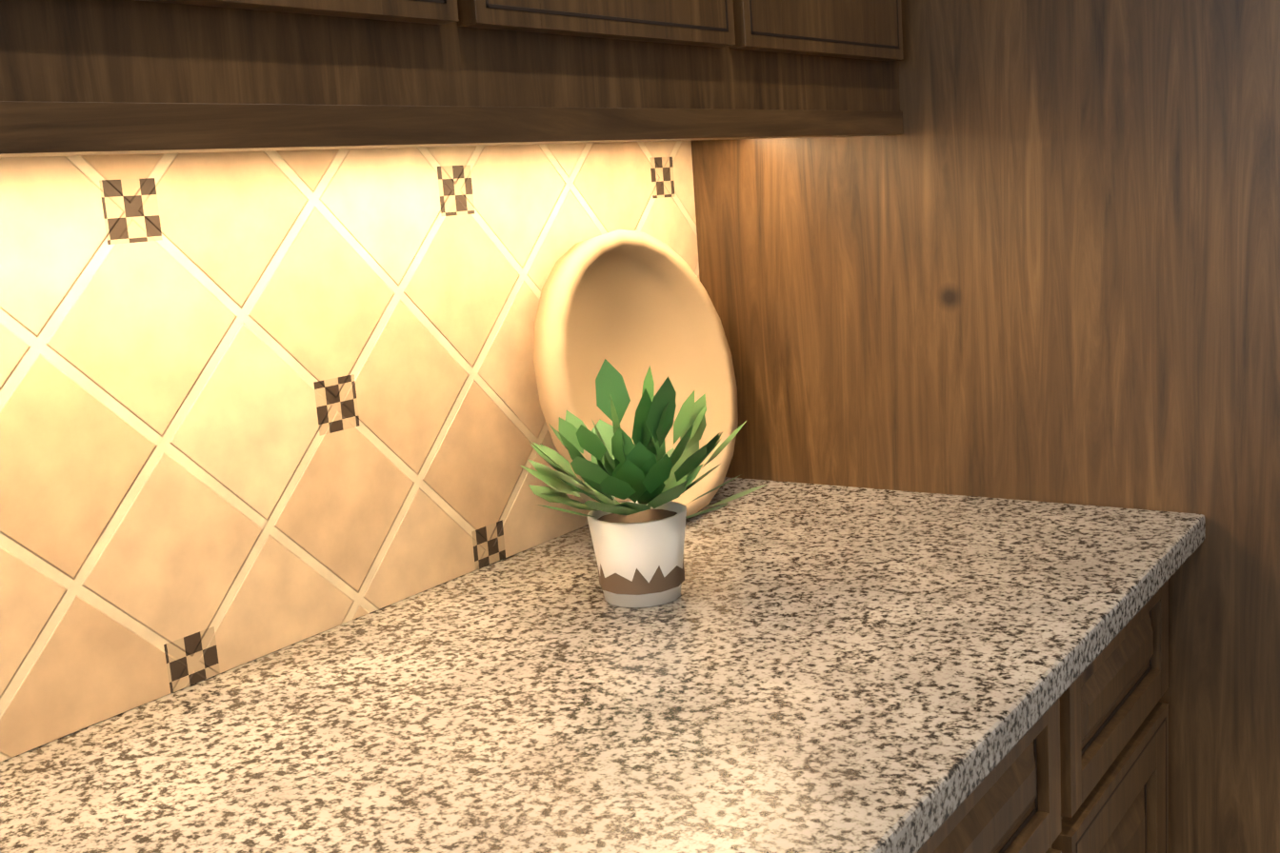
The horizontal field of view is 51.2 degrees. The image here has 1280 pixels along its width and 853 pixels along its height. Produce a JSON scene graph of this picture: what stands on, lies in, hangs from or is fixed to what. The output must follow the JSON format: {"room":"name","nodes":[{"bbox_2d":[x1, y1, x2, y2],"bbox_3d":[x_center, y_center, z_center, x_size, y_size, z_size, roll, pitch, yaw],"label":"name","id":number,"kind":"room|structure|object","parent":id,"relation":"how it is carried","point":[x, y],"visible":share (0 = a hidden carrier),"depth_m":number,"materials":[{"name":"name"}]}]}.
{"room":"kitchen","nodes":[
{"label":"kitchen","id":0,"kind":"room"},
{"bbox_3d":[1.446,1.199,0.573,3.890,0.100,13.520,3,12,35],"label":"floor","id":1,"kind":"structure","parent":0,"visible":0},
{"bbox_2d":[917,820,947,852],"bbox_3d":[-0.190,0.739,1.022,0.654,0.876,0.556,3,12,35],"label":"base cabinet","id":2,"kind":"object","parent":1,"relation":"on","point":[937,843],"depth_m":1.02,"materials":[{"name":"brown wood"}]},
{"bbox_2d":[0,477,1205,852],"bbox_3d":[-1.518,0.728,-0.972,0.768,0.033,6.758,3,12,35],"label":"countertop","id":3,"kind":"structure","parent":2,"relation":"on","point":[798,668],"depth_m":1.12,"materials":[{"name":"stone"}]},
{"bbox_2d":[533,229,738,517],"bbox_3d":[0.004,-0.062,1.674,0.111,0.369,0.370,3,12,35],"label":"round platter","id":4,"kind":"object","parent":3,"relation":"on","point":[630,307],"visible":0.77,"depth_m":1.69,"materials":[{"name":"beige ceramic"}]},
{"bbox_2d":[520,359,766,607],"bbox_3d":[-0.001,0.057,1.359,0.271,0.246,0.197,3,12,35],"label":"plant","id":5,"kind":"object","parent":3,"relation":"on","point":[638,541],"visible":1,"depth_m":1.35,"materials":[{"name":"green plant"}]},
{"bbox_2d":[690,0,1279,852],"bbox_3d":[0.710,-0.451,2.030,0.863,2.730,1.180,3,12,35],"label":"wood wall panel","id":6,"kind":"object","parent":1,"relation":"on","point":[1031,251],"visible":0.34,"depth_m":1.60,"materials":[{"name":"brown wood"}]},
{"bbox_2d":[1107,580,1168,852],"bbox_3d":[0.258,0.594,1.650,0.654,0.876,0.486,3,12,35],"label":"base cabinet","id":7,"kind":"object","parent":1,"relation":"on","point":[1138,656],"depth_m":1.50,"materials":[{"name":"brown wood"}]},
{"bbox_3d":[7.299,-0.654,-2.870,17.490,3.930,15.620,3,12,35],"label":"wall","id":8,"kind":"structure","parent":0,"visible":0},
{"bbox_2d":[0,140,699,762],"bbox_3d":[-1.860,0.266,-0.834,0.010,0.872,6.758,3,12,35],"label":"backsplash","id":9,"kind":"structure","parent":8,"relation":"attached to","point":[253,406],"depth_m":1.27,"materials":[{"name":"beige tile"}]},
{"bbox_2d":[0,0,903,157],"bbox_3d":[-0.273,-0.808,0.987,0.421,1.193,1.636,3,12,35],"label":"upper cabinet","id":10,"kind":"object","parent":8,"relation":"attached to","point":[92,77],"visible":1,"depth_m":1.00,"materials":[{"name":"brown wood"}]}
]}

